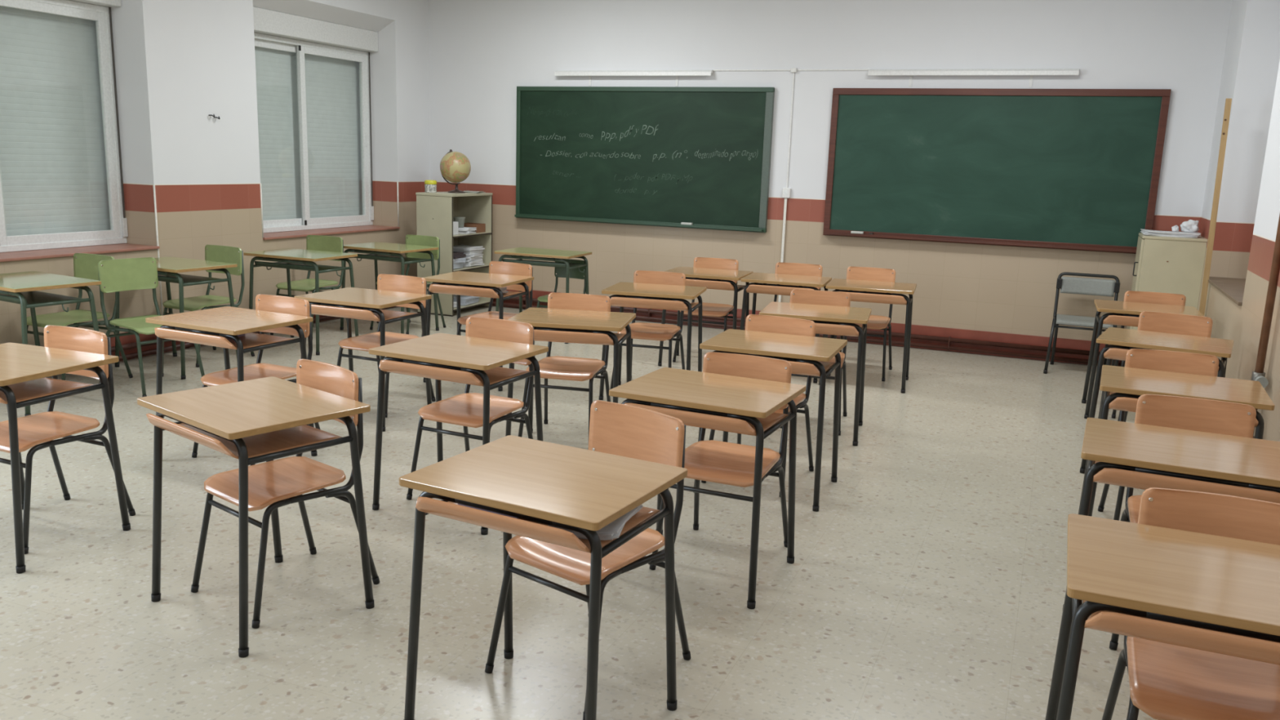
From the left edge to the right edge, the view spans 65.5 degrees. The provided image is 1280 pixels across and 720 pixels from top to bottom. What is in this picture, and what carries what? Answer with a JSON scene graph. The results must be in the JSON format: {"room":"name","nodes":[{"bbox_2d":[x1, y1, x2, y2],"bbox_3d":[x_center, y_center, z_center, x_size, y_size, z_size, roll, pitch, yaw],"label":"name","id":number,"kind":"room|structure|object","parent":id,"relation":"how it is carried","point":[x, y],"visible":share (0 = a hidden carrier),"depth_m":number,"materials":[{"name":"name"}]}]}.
{"room":"classroom","nodes":[
{"label":"classroom","id":0,"kind":"room"},
{"bbox_2d":[0,0,429,346],"bbox_3d":[-4.455,-1.432,5.835,0.600,3.300,10.200,7,12,22],"label":"wall","id":1,"kind":"structure","parent":0,"point":[179,64],"depth_m":7.76,"materials":[{"name":"paint"}]},
{"bbox_2d":[0,0,159,262],"bbox_3d":[-4.127,-1.622,6.420,0.522,1.900,1.877,7,12,22],"label":"window","id":2,"kind":"structure","parent":1,"relation":"in","point":[62,193],"depth_m":6.98,"materials":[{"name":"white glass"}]},
{"bbox_2d":[0,5,110,235],"bbox_3d":[-4.320,-1.565,6.514,0.019,1.680,1.860,7,12,22],"label":"roller shutter","id":3,"kind":"object","parent":2,"relation":"attached to","point":[53,163],"depth_m":6.95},
{"bbox_2d":[152,184,163,315],"bbox_3d":[-3.573,-0.770,7.380,0.014,1.047,0.013,7,12,22],"label":"trim","id":4,"kind":"structure","parent":1,"relation":"attached to","point":[153,185],"depth_m":7.34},
{"bbox_2d":[42,306,395,360],"bbox_3d":[-4.227,0.119,6.022,0.010,0.200,10.189,7,12,22],"label":"baseboard","id":5,"kind":"structure","parent":1,"relation":"attached to","point":[124,340],"depth_m":7.30,"materials":[{"name":"red tile"}]},
{"bbox_2d":[253,6,399,239],"bbox_3d":[-2.984,-2.120,9.072,0.522,1.900,1.857,7,12,22],"label":"window","id":6,"kind":"structure","parent":1,"relation":"in","point":[311,84],"depth_m":9.26,"materials":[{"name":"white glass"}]},
{"bbox_2d":[254,46,362,220],"bbox_3d":[-3.177,-2.063,9.165,0.019,1.680,1.840,7,12,22],"label":"roller shutter","id":7,"kind":"object","parent":6,"relation":"attached to","point":[332,85],"depth_m":9.34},
{"bbox_2d":[111,296,1121,366],"bbox_3d":[-0.939,0.516,4.734,7.055,0.115,10.090,7,12,22],"label":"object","id":8,"kind":"object","parent":1,"relation":"attached to","point":[650,311],"visible":0.3,"depth_m":8.56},
{"bbox_2d":[0,305,1156,719],"bbox_3d":[-0.902,0.640,4.747,8.500,0.100,10.700,7,12,22],"label":"floor","id":9,"kind":"structure","parent":0,"point":[928,580],"depth_m":3.66,"materials":[{"name":"stone"}]},
{"bbox_2d":[0,271,101,416],"bbox_3d":[-3.619,-0.112,5.908,0.758,0.738,0.500,8,13,29],"label":"school desk","id":10,"kind":"object","parent":9,"relation":"on","point":[22,288],"visible":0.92,"depth_m":5.78,"materials":[{"name":"green laminate"}]},
{"bbox_2d":[0,290,82,304],"bbox_3d":[-3.614,-0.385,5.847,0.616,0.041,0.343,8,13,29],"label":"shelf","id":11,"kind":"object","parent":10,"relation":"attached to","point":[34,297],"depth_m":5.77,"materials":[{"name":"metal"}]},
{"bbox_2d":[0,342,130,573],"bbox_3d":[-2.428,0.352,3.859,0.602,0.719,0.498,6,12,20],"label":"school desk","id":12,"kind":"object","parent":9,"relation":"on","point":[24,368],"visible":0.99,"depth_m":3.77,"materials":[{"name":"brown wood"}]},
{"bbox_2d":[0,377,93,404],"bbox_3d":[-2.433,0.078,3.763,0.516,0.073,0.413,6,12,20],"label":"shelf","id":13,"kind":"object","parent":12,"relation":"attached to","point":[42,388],"depth_m":3.77,"materials":[{"name":"brown wood"}]},
{"bbox_2d":[0,324,135,554],"bbox_3d":[-2.414,0.290,3.997,0.425,0.788,0.500,7,12,23],"label":"chair","id":14,"kind":"object","parent":9,"relation":"on","point":[37,428],"visible":0.75,"depth_m":4.06,"materials":[{"name":"brown wood"}]},
{"bbox_2d":[26,253,133,380],"bbox_3d":[-3.685,-0.261,6.441,0.439,0.816,0.516,7,12,23],"label":"chair","id":15,"kind":"object","parent":9,"relation":"on","point":[85,265],"visible":0.68,"depth_m":6.54,"materials":[{"name":"green paint"}]},
{"bbox_2d":[97,257,204,396],"bbox_3d":[-3.128,-0.222,6.341,0.516,0.816,0.439,9,13,32],"label":"chair","id":16,"kind":"object","parent":9,"relation":"on","point":[129,273],"visible":0.7,"depth_m":6.34,"materials":[{"name":"green wood"}]},
{"bbox_2d":[115,256,237,379],"bbox_3d":[-3.247,-0.311,6.957,0.758,0.738,0.500,8,13,26],"label":"school desk","id":17,"kind":"object","parent":9,"relation":"on","point":[168,268],"visible":0.65,"depth_m":6.83,"materials":[{"name":"green paint"}]},
{"bbox_2d":[157,273,222,283],"bbox_3d":[-3.240,-0.585,6.895,0.616,0.041,0.343,8,13,26],"label":"shelf","id":18,"kind":"object","parent":17,"relation":"attached to","point":[169,277],"depth_m":6.76,"materials":[{"name":"green paint"}]},
{"bbox_2d":[162,244,254,367],"bbox_3d":[-3.192,-0.412,7.272,0.439,0.816,0.516,8,13,27],"label":"chair","id":19,"kind":"object","parent":9,"relation":"on","point":[225,254],"visible":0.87,"depth_m":7.33,"materials":[{"name":"green wood"}]},
{"bbox_2d":[145,306,317,456],"bbox_3d":[-2.020,0.145,4.950,0.602,0.719,0.498,7,13,25],"label":"school desk","id":20,"kind":"object","parent":9,"relation":"on","point":[220,326],"visible":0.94,"depth_m":4.79,"materials":[{"name":"brown wood"}]},
{"bbox_2d":[154,327,292,350],"bbox_3d":[-2.030,-0.129,4.855,0.516,0.073,0.413,7,13,25],"label":"shelf","id":21,"kind":"object","parent":20,"relation":"attached to","point":[251,341],"depth_m":4.72,"materials":[{"name":"brown wood"}]},
{"bbox_2d":[137,376,374,657],"bbox_3d":[-1.290,0.490,3.360,0.602,0.719,0.498,11,15,38],"label":"school desk","id":22,"kind":"object","parent":9,"relation":"on","point":[262,420],"visible":1,"depth_m":3.23,"materials":[{"name":"brown wood"}]},
{"bbox_2d":[146,413,342,458],"bbox_3d":[-1.307,0.215,3.271,0.516,0.073,0.413,11,15,38],"label":"shelf","id":23,"kind":"object","parent":22,"relation":"attached to","point":[277,442],"depth_m":3.18,"materials":[{"name":"brown wood"}]},
{"bbox_2d":[191,293,319,466],"bbox_3d":[-1.949,0.090,5.060,0.425,0.788,0.500,7,13,25],"label":"chair","id":24,"kind":"object","parent":9,"relation":"on","point":[269,303],"visible":0.59,"depth_m":5.13,"materials":[{"name":"brown wood"}]},
{"bbox_2d":[191,359,379,628],"bbox_3d":[-1.253,0.431,3.488,0.425,0.788,0.500,11,15,38],"label":"chair","id":25,"kind":"object","parent":9,"relation":"on","point":[277,483],"visible":0.84,"depth_m":3.48,"materials":[{"name":"brown wood"}]},
{"bbox_2d":[244,248,358,355],"bbox_3d":[-2.665,-0.475,7.863,0.758,0.738,0.500,7,12,22],"label":"school desk","id":26,"kind":"object","parent":9,"relation":"on","point":[286,258],"visible":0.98,"depth_m":7.70,"materials":[{"name":"green paint"}]},
{"bbox_2d":[254,261,343,271],"bbox_3d":[-2.659,-0.749,7.802,0.616,0.041,0.343,7,12,22],"label":"shelf","id":27,"kind":"object","parent":26,"relation":"attached to","point":[300,265],"depth_m":7.67,"materials":[{"name":"green paint"}]},
{"bbox_2d":[270,235,346,335],"bbox_3d":[-2.789,-0.628,8.406,0.439,0.816,0.516,7,12,22],"label":"chair","id":28,"kind":"object","parent":9,"relation":"on","point":[315,242],"visible":0.73,"depth_m":8.48,"materials":[{"name":"green wood"}]},
{"bbox_2d":[293,287,431,431],"bbox_3d":[-1.611,-0.021,5.837,0.602,0.719,0.498,6,12,21],"label":"school desk","id":29,"kind":"object","parent":9,"relation":"on","point":[362,304],"visible":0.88,"depth_m":5.65,"materials":[{"name":"brown wood"}]},
{"bbox_2d":[311,304,416,321],"bbox_3d":[-1.618,-0.295,5.742,0.516,0.073,0.413,6,12,21],"label":"shelf","id":30,"kind":"object","parent":29,"relation":"attached to","point":[348,311],"depth_m":5.57,"materials":[{"name":"brown wood"}]},
{"bbox_2d":[337,273,435,417],"bbox_3d":[-1.576,-0.106,6.095,0.425,0.788,0.500,7,12,24],"label":"chair","id":31,"kind":"object","parent":9,"relation":"on","point":[392,282],"visible":0.48,"depth_m":6.16,"materials":[{"name":"brown wood"}]},
{"bbox_2d":[340,241,439,333],"bbox_3d":[-2.188,-0.624,8.676,0.758,0.738,0.500,8,13,26],"label":"school desk","id":32,"kind":"object","parent":9,"relation":"on","point":[374,251],"visible":0.9,"depth_m":8.53,"materials":[{"name":"green paint"}]},
{"bbox_2d":[351,253,426,262],"bbox_3d":[-2.182,-0.897,8.615,0.616,0.041,0.343,8,13,26],"label":"shelf","id":33,"kind":"object","parent":32,"relation":"attached to","point":[379,256],"depth_m":8.45,"materials":[{"name":"green paint"}]},
{"bbox_2d":[369,234,445,334],"bbox_3d":[-2.048,-0.677,8.771,0.439,0.816,0.516,8,13,28],"label":"chair","id":34,"kind":"object","parent":9,"relation":"on","point":[420,240],"visible":0.32,"depth_m":8.88,"materials":[{"name":"green wood"}]},
{"bbox_2d":[415,191,492,316],"bbox_3d":[-1.833,-1.072,9.874,0.408,1.164,0.733,7,12,22],"label":"bookcase","id":35,"kind":"object","parent":9,"relation":"on","point":[435,211],"visible":0.66,"depth_m":9.60,"materials":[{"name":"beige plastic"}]},
{"bbox_2d":[424,179,436,192],"bbox_3d":[-2.021,-1.678,9.601,0.116,0.118,0.116,7,12,22],"label":"canister","id":36,"kind":"object","parent":35,"relation":"on","point":[430,186],"visible":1,"depth_m":9.56,"materials":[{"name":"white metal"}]},
{"bbox_2d":[440,149,471,192],"bbox_3d":[-1.806,-1.848,9.731,0.299,0.414,0.300,-8,15,-39],"label":"globe","id":37,"kind":"object","parent":35,"relation":"on","point":[455,166],"visible":1,"depth_m":9.62,"materials":[{"name":"brown plastic"}]},
{"bbox_2d":[453,294,479,305],"bbox_3d":[-1.798,-0.609,10.008,0.265,0.076,0.328,6,12,19],"label":"paper stack","id":38,"kind":"object","parent":35,"relation":"on","point":[464,300],"visible":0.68,"depth_m":9.92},
{"bbox_2d":[453,244,484,266],"bbox_3d":[-1.742,-1.050,9.994,0.284,0.200,0.304,6,12,19],"label":"paper stack","id":39,"kind":"object","parent":35,"relation":"on","point":[473,257],"visible":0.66,"depth_m":9.89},
{"bbox_2d":[368,333,548,534],"bbox_3d":[-0.791,0.300,4.384,0.602,0.719,0.498,7,13,25],"label":"school desk","id":40,"kind":"object","parent":9,"relation":"on","point":[474,361],"visible":0.98,"depth_m":4.24,"materials":[{"name":"brown wood"}]},
{"bbox_2d":[378,360,528,386],"bbox_3d":[-0.800,0.026,4.289,0.516,0.073,0.413,7,13,25],"label":"shelf","id":41,"kind":"object","parent":40,"relation":"attached to","point":[498,375],"depth_m":4.14,"materials":[{"name":"brown wood"}]},
{"bbox_2d":[406,316,533,499],"bbox_3d":[-0.752,0.231,4.562,0.425,0.788,0.500,7,13,24],"label":"chair","id":42,"kind":"object","parent":9,"relation":"on","point":[465,410],"visible":0.69,"depth_m":4.60,"materials":[{"name":"brown wood"}]},
{"bbox_2d":[423,271,533,391],"bbox_3d":[-1.113,-0.214,6.871,0.602,0.719,0.498,6,12,19],"label":"school desk","id":43,"kind":"object","parent":9,"relation":"on","point":[459,283],"visible":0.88,"depth_m":6.66,"materials":[{"name":"brown wood"}]},
{"bbox_2d":[428,284,520,298],"bbox_3d":[-1.117,-0.487,6.775,0.516,0.073,0.413,6,12,19],"label":"shelf","id":44,"kind":"object","parent":43,"relation":"attached to","point":[471,290],"depth_m":6.60,"materials":[{"name":"brown wood"}]},
{"bbox_2d":[456,261,535,357],"bbox_3d":[-1.029,-0.282,7.051,0.425,0.788,0.500,8,13,26],"label":"chair","id":45,"kind":"object","parent":9,"relation":"on","point":[495,267],"visible":0.41,"depth_m":7.14,"materials":[{"name":"brown wood"}]},
{"bbox_2d":[493,247,591,343],"bbox_3d":[-0.842,-0.574,8.652,0.758,0.738,0.500,6,12,20],"label":"school desk","id":46,"kind":"object","parent":9,"relation":"on","point":[518,253],"visible":0.84,"depth_m":8.46,"materials":[{"name":"green paint"}]},
{"bbox_2d":[502,258,582,267],"bbox_3d":[-0.835,-0.848,8.590,0.616,0.041,0.343,6,12,20],"label":"shelf","id":47,"kind":"object","parent":46,"relation":"attached to","point":[566,264],"depth_m":8.42,"materials":[{"name":"green paint"}]},
{"bbox_2d":[399,435,687,719],"bbox_3d":[-0.259,0.654,2.719,0.602,0.719,0.498,8,13,27],"label":"school desk","id":48,"kind":"object","parent":9,"relation":"on","point":[542,484],"visible":0.97,"depth_m":2.58,"materials":[{"name":"brown wood"}]},
{"bbox_2d":[415,496,659,553],"bbox_3d":[-0.270,0.379,2.626,0.516,0.073,0.413,8,13,27],"label":"shelf","id":49,"kind":"object","parent":48,"relation":"attached to","point":[528,526],"depth_m":2.46,"materials":[{"name":"brown wood"}]},
{"bbox_2d":[548,503,643,540],"bbox_3d":[-0.111,0.407,2.580,0.201,0.036,0.262,4,12,10],"label":"paper stack","id":50,"kind":"object","parent":48,"relation":"in","point":[612,531],"visible":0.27,"depth_m":2.47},
{"bbox_2d":[536,258,586,307],"bbox_3d":[-0.682,-0.532,8.671,0.361,0.664,0.424,7,12,22],"label":"chair","id":51,"kind":"object","parent":9,"relation":"on","point":[558,272],"visible":0.4,"depth_m":8.76,"materials":[{"name":"green paint"}]},
{"bbox_2d":[518,292,610,449],"bbox_3d":[-0.398,0.050,5.515,0.425,0.788,0.500,4,12,12],"label":"chair","id":52,"kind":"object","parent":9,"relation":"on","point":[557,367],"visible":0.62,"depth_m":5.59,"materials":[{"name":"brown wood"}]},
{"bbox_2d":[505,307,635,435],"bbox_3d":[-0.366,0.125,5.318,0.602,0.719,0.498,4,12,8],"label":"school desk","id":53,"kind":"object","parent":9,"relation":"on","point":[552,325],"visible":0.7,"depth_m":5.09,"materials":[{"name":"brown wood"}]},
{"bbox_2d":[533,329,625,345],"bbox_3d":[-0.363,-0.148,5.220,0.516,0.073,0.413,4,12,8],"label":"shelf","id":54,"kind":"object","parent":53,"relation":"attached to","point":[606,337],"depth_m":5.03,"materials":[{"name":"brown wood"}]},
{"bbox_2d":[484,400,690,719],"bbox_3d":[-0.143,0.564,3.012,0.425,0.788,0.500,11,14,38],"label":"chair","id":55,"kind":"object","parent":9,"relation":"on","point":[620,429],"visible":0.54,"depth_m":3.01,"materials":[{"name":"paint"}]},
{"bbox_2d":[609,270,685,389],"bbox_3d":[0.074,-0.190,6.778,0.425,0.788,0.500,5,12,14],"label":"chair","id":56,"kind":"object","parent":9,"relation":"on","point":[642,331],"visible":0.61,"depth_m":6.86,"materials":[{"name":"brown wood"}]},
{"bbox_2d":[599,281,706,399],"bbox_3d":[0.089,-0.114,6.574,0.602,0.719,0.498,4,12,13],"label":"school desk","id":57,"kind":"object","parent":9,"relation":"on","point":[658,296],"visible":0.92,"depth_m":6.34,"materials":[{"name":"brown wood"}]},
{"bbox_2d":[610,297,697,311],"bbox_3d":[0.088,-0.387,6.477,0.516,0.073,0.413,4,12,13],"label":"shelf","id":58,"kind":"object","parent":57,"relation":"attached to","point":[658,303],"depth_m":6.29,"materials":[{"name":"brown wood"}]},
{"bbox_2d":[657,266,753,366],"bbox_3d":[0.508,-0.321,7.665,0.602,0.719,0.498,6,12,18],"label":"school desk","id":59,"kind":"object","parent":9,"relation":"on","point":[694,274],"visible":0.64,"depth_m":7.42,"materials":[{"name":"brown wood"}]},
{"bbox_2d":[684,279,745,290],"bbox_3d":[0.504,-0.594,7.569,0.516,0.073,0.413,6,12,18],"label":"shelf","id":60,"kind":"object","parent":59,"relation":"attached to","point":[717,284],"depth_m":7.37,"materials":[{"name":"brown wood"}]},
{"bbox_2d":[672,257,738,361],"bbox_3d":[0.541,-0.395,7.866,0.425,0.788,0.500,5,12,17],"label":"chair","id":61,"kind":"object","parent":9,"relation":"on","point":[708,309],"visible":0.47,"depth_m":7.93,"materials":[{"name":"brown wood"}]},
{"bbox_2d":[608,367,805,608],"bbox_3d":[0.249,0.456,3.781,0.602,0.719,0.498,7,13,25],"label":"school desk","id":62,"kind":"object","parent":9,"relation":"on","point":[711,401],"visible":0.84,"depth_m":3.59,"materials":[{"name":"brown wood"}]},
{"bbox_2d":[624,403,787,435],"bbox_3d":[0.239,0.182,3.687,0.516,0.073,0.413,7,13,25],"label":"shelf","id":63,"kind":"object","parent":62,"relation":"attached to","point":[753,425],"depth_m":3.49,"materials":[{"name":"brown wood"}]},
{"bbox_2d":[649,351,791,569],"bbox_3d":[0.340,0.403,3.888,0.425,0.788,0.500,7,12,23],"label":"chair","id":64,"kind":"object","parent":9,"relation":"on","point":[709,460],"visible":0.66,"depth_m":3.95,"materials":[{"name":"brown wood"}]},
{"bbox_2d":[701,314,815,497],"bbox_3d":[0.611,0.202,4.926,0.425,0.788,0.500,7,13,26],"label":"chair","id":65,"kind":"object","parent":9,"relation":"on","point":[755,322],"visible":0.23,"depth_m":5.02,"materials":[{"name":"brown wood"}]},
{"bbox_2d":[693,328,847,511],"bbox_3d":[0.629,0.267,4.777,0.602,0.719,0.498,6,12,20],"label":"school desk","id":66,"kind":"object","parent":9,"relation":"on","point":[805,354],"visible":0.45,"depth_m":4.58,"materials":[{"name":"brown wood"}]},
{"bbox_2d":[787,360,834,376],"bbox_3d":[0.623,-0.007,4.682,0.516,0.073,0.413,6,12,20],"label":"shelf","id":67,"kind":"object","parent":66,"relation":"attached to","point":[815,368],"depth_m":4.45,"materials":[{"name":"brown wood"}]},
{"bbox_2d":[740,272,831,382],"bbox_3d":[1.077,-0.254,7.429,0.602,0.719,0.498,5,12,17],"label":"school desk","id":68,"kind":"object","parent":9,"relation":"on","point":[759,281],"visible":0.7,"depth_m":7.21,"materials":[{"name":"brown wood"}]},
{"bbox_2d":[746,284,813,295],"bbox_3d":[1.074,-0.527,7.332,0.516,0.073,0.413,5,12,17],"label":"shelf","id":69,"kind":"object","parent":68,"relation":"attached to","point":[784,290],"depth_m":7.17,"materials":[{"name":"brown wood"}]},
{"bbox_2d":[773,262,822,302],"bbox_3d":[1.172,-0.334,7.671,0.425,0.788,0.500,5,12,17],"label":"chair","id":70,"kind":"object","parent":9,"relation":"on","point":[781,268],"visible":0.17,"depth_m":7.79,"materials":[{"name":"brown wood"}]},
{"bbox_2d":[759,302,871,445],"bbox_3d":[1.014,0.065,5.840,0.602,0.719,0.498,5,12,15],"label":"school desk","id":71,"kind":"object","parent":9,"relation":"on","point":[828,319],"visible":0.61,"depth_m":5.60,"materials":[{"name":"brown wood"}]},
{"bbox_2d":[815,323,862,337],"bbox_3d":[1.012,-0.208,5.743,0.516,0.073,0.413,5,12,15],"label":"shelf","id":72,"kind":"object","parent":71,"relation":"attached to","point":[837,329],"depth_m":5.53,"materials":[{"name":"brown wood"}]},
{"bbox_2d":[789,288,850,435],"bbox_3d":[1.047,-0.004,6.018,0.425,0.788,0.500,5,12,15],"label":"chair","id":73,"kind":"object","parent":9,"relation":"on","point":[797,295],"visible":0.29,"depth_m":6.13,"materials":[{"name":"brown wood"}]},
{"bbox_2d":[829,266,895,381],"bbox_3d":[1.698,-0.288,7.530,0.425,0.788,0.500,6,12,19],"label":"chair","id":74,"kind":"object","parent":9,"relation":"on","point":[868,273],"visible":0.48,"depth_m":7.62,"materials":[{"name":"brown wood"}]},
{"bbox_2d":[818,278,916,393],"bbox_3d":[1.651,-0.188,7.195,0.602,0.719,0.498,5,12,17],"label":"school desk","id":75,"kind":"object","parent":9,"relation":"on","point":[854,286],"visible":0.8,"depth_m":6.94,"materials":[{"name":"brown wood"}]},
{"bbox_2d":[838,291,906,305],"bbox_3d":[1.648,-0.461,7.099,0.516,0.073,0.413,5,12,17],"label":"shelf","id":76,"kind":"object","parent":75,"relation":"attached to","point":[890,297],"depth_m":6.90,"materials":[{"name":"brown wood"}]},
{"bbox_2d":[1043,271,1119,373],"bbox_3d":[3.496,-0.282,7.836,0.503,0.766,0.464,7,12,22],"label":"chair","id":77,"kind":"object","parent":9,"relation":"on","point":[1070,285],"visible":0.8,"depth_m":7.90,"materials":[{"name":"paint"}]},
{"bbox_2d":[1081,299,1204,418],"bbox_3d":[3.243,0.015,6.453,0.602,0.719,0.498,6,12,21],"label":"school desk","id":78,"kind":"object","parent":9,"relation":"on","point":[1126,311],"visible":0.55,"depth_m":6.35,"materials":[{"name":"brown wood"}]},
{"bbox_2d":[1099,315,1138,326],"bbox_3d":[3.237,-0.259,6.358,0.516,0.073,0.413,6,12,21],"label":"shelf","id":79,"kind":"object","parent":78,"relation":"attached to","point":[1121,320],"depth_m":6.25,"materials":[{"name":"brown wood"}]},
{"bbox_2d":[1111,290,1186,417],"bbox_3d":[3.351,-0.029,6.518,0.425,0.788,0.500,6,12,20],"label":"chair","id":80,"kind":"object","parent":9,"relation":"on","point":[1161,298],"visible":0.16,"depth_m":6.63,"materials":[{"name":"brown wood"}]},
{"bbox_2d":[1080,327,1234,473],"bbox_3d":[2.712,0.246,5.222,0.602,0.719,0.498,9,13,31],"label":"school desk","id":81,"kind":"object","parent":9,"relation":"on","point":[1120,340],"visible":0.49,"depth_m":5.10,"materials":[{"name":"brown wood"}]},
{"bbox_2d":[1103,347,1218,371],"bbox_3d":[2.699,-0.029,5.129,0.516,0.073,0.413,9,13,31],"label":"shelf","id":82,"kind":"object","parent":81,"relation":"attached to","point":[1117,353],"depth_m":5.06,"materials":[{"name":"brown wood"}]},
{"bbox_2d":[1097,348,1218,520],"bbox_3d":[2.281,0.384,4.297,0.425,0.788,0.500,6,12,18],"label":"chair","id":83,"kind":"object","parent":9,"relation":"on","point":[1149,359],"visible":0.17,"depth_m":4.42,"materials":[{"name":"brown wood"}]},
{"bbox_2d":[1044,513,1279,719],"bbox_3d":[1.233,0.807,2.207,0.602,0.719,0.498,7,12,22],"label":"school desk","id":84,"kind":"object","parent":9,"relation":"on","point":[1218,594],"visible":1,"depth_m":2.08,"materials":[{"name":"brown wood"}]},
{"bbox_2d":[1082,600,1279,665],"bbox_3d":[1.225,0.533,2.111,0.516,0.073,0.413,7,12,22],"label":"shelf","id":85,"kind":"object","parent":84,"relation":"attached to","point":[1181,632],"depth_m":1.97,"materials":[{"name":"brown wood"}]},
{"bbox_2d":[1117,311,1213,422],"bbox_3d":[2.914,0.157,5.526,0.425,0.788,0.500,9,13,30],"label":"chair","id":86,"kind":"object","parent":9,"relation":"on","point":[1157,322],"visible":0.2,"depth_m":5.63,"materials":[{"name":"brown wood"}]},
{"bbox_2d":[1124,232,1207,366],"bbox_3d":[4.006,-0.401,7.659,0.460,1.105,0.446,7,12,22],"label":"base cabinet","id":87,"kind":"object","parent":9,"relation":"on","point":[1163,264],"visible":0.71,"depth_m":7.39,"materials":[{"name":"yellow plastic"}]},
{"bbox_2d":[1140,228,1200,237],"bbox_3d":[4.024,-0.962,7.550,0.389,0.040,0.309,6,12,20],"label":"paper stack","id":88,"kind":"object","parent":87,"relation":"on","point":[1154,233],"visible":0.98,"depth_m":7.45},
{"bbox_2d":[1180,219,1199,232],"bbox_3d":[4.139,-1.013,7.490,0.127,0.092,0.148,7,12,22],"label":"crumpled cloth","id":89,"kind":"object","parent":88,"relation":"on","point":[1191,225],"visible":1,"depth_m":7.44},
{"bbox_2d":[1062,417,1279,608],"bbox_3d":[1.703,0.626,3.178,0.602,0.719,0.498,7,13,25],"label":"school desk","id":90,"kind":"object","parent":9,"relation":"on","point":[1117,453],"visible":0.84,"depth_m":3.01,"materials":[{"name":"brown wood"}]},
{"bbox_2d":[1093,461,1279,503],"bbox_3d":[1.694,0.352,3.084,0.516,0.073,0.413,7,13,25],"label":"shelf","id":91,"kind":"object","parent":90,"relation":"attached to","point":[1104,472],"depth_m":2.93,"materials":[{"name":"brown wood"}]},
{"bbox_2d":[1088,364,1275,516],"bbox_3d":[2.205,0.448,4.141,0.602,0.719,0.498,7,13,25],"label":"school desk","id":92,"kind":"object","parent":9,"relation":"on","point":[1128,384],"visible":0.38,"depth_m":4.00,"materials":[{"name":"brown wood"}]},
{"bbox_2d":[1108,391,1257,426],"bbox_3d":[2.196,0.174,4.046,0.516,0.073,0.413,7,13,25],"label":"shelf","id":93,"kind":"object","parent":92,"relation":"attached to","point":[1120,401],"depth_m":3.97,"materials":[{"name":"brown wood"}]},
{"bbox_2d":[1109,394,1256,649],"bbox_3d":[1.861,0.557,3.375,0.425,0.788,0.500,6,12,21],"label":"chair","id":94,"kind":"object","parent":9,"relation":"on","point":[1201,415],"visible":0.39,"depth_m":3.49,"materials":[{"name":"brown wood"}]},
{"bbox_2d":[1102,487,1279,719],"bbox_3d":[1.339,0.753,2.318,0.425,0.788,0.500,6,12,22],"label":"chair","id":95,"kind":"object","parent":9,"relation":"on","point":[1167,682],"visible":0.75,"depth_m":2.37,"materials":[{"name":"brown wood"}]},
{"bbox_2d":[1199,97,1231,315],"bbox_3d":[3.917,-0.732,6.842,0.068,2.069,0.024,7,12,22],"label":"wooden pole","id":96,"kind":"object","parent":9,"relation":"on","point":[1228,100],"visible":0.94,"depth_m":6.77,"materials":[{"name":"brown wood"}]},
{"bbox_2d":[427,0,1232,341],"bbox_3d":[1.172,-1.905,9.094,8.500,3.300,0.250,7,12,22],"label":"wall","id":97,"kind":"structure","parent":0,"point":[480,51],"depth_m":8.75,"materials":[{"name":"paint"}]},
{"bbox_2d":[554,70,713,85],"bbox_3d":[-0.080,-2.643,9.318,1.590,0.140,0.069,7,12,22],"label":"lamp","id":98,"kind":"object","parent":97,"relation":"attached to","point":[557,73],"visible":1,"depth_m":9.27,"materials":[{"name":"white metal"}]},
{"bbox_2d":[514,86,774,232],"bbox_3d":[-0.039,-1.925,9.416,2.605,1.283,0.101,7,12,22],"label":"chalkboard","id":99,"kind":"object","parent":97,"relation":"attached to","point":[650,156],"visible":1,"depth_m":9.39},
{"bbox_2d":[777,198,786,302],"bbox_3d":[1.296,-0.913,9.071,0.024,1.117,0.012,7,12,22],"label":"cable trunking","id":100,"kind":"object","parent":97,"relation":"attached to","point":[785,199],"visible":0.56,"depth_m":9.02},
{"bbox_2d":[786,72,795,187],"bbox_3d":[1.338,-2.040,8.852,0.014,1.000,0.012,7,12,22],"label":"cable conduit","id":101,"kind":"object","parent":97,"relation":"attached to","point":[793,73],"visible":1,"depth_m":8.85,"materials":[{"name":"white plastic"}]},
{"bbox_2d":[492,289,1121,364],"bbox_3d":[1.041,-0.368,9.295,7.135,0.200,0.010,7,12,22],"label":"baseboard","id":102,"kind":"structure","parent":97,"relation":"attached to","point":[1063,343],"depth_m":8.56,"materials":[{"name":"red tile"}]},
{"bbox_2d":[867,68,1079,87],"bbox_3d":[2.708,-2.320,8.176,1.650,0.140,0.069,7,12,22],"label":"lamp","id":103,"kind":"object","parent":97,"relation":"attached to","point":[1031,72],"visible":1,"depth_m":8.12,"materials":[{"name":"white metal"}]},
{"bbox_2d":[822,88,1171,253],"bbox_3d":[2.849,-1.594,8.236,2.610,1.268,0.096,7,12,22],"label":"chalkboard","id":104,"kind":"object","parent":97,"relation":"attached to","point":[1064,169],"visible":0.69,"depth_m":8.21,"materials":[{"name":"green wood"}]},
{"bbox_2d":[1197,0,1279,441],"bbox_3d":[2.692,-0.605,2.909,0.665,3.300,10.200,7,12,22],"label":"wall","id":105,"kind":"structure","parent":0,"point":[1248,213],"depth_m":6.74,"materials":[{"name":"paint"}]},
{"bbox_2d":[1208,276,1245,305],"bbox_3d":[3.908,-0.431,6.285,0.435,0.020,1.576,7,12,22],"label":"trim","id":106,"kind":"structure","parent":105,"relation":"attached to","point":[1233,288],"depth_m":6.45,"materials":[{"name":"brown stone"}]},
{"bbox_2d":[1251,214,1279,438],"bbox_3d":[2.994,-0.923,4.530,0.069,3.298,0.137,7,12,22],"label":"riser pipe","id":107,"kind":"object","parent":105,"relation":"attached to","point":[1258,375],"visible":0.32,"depth_m":4.70,"materials":[{"name":"metal"}]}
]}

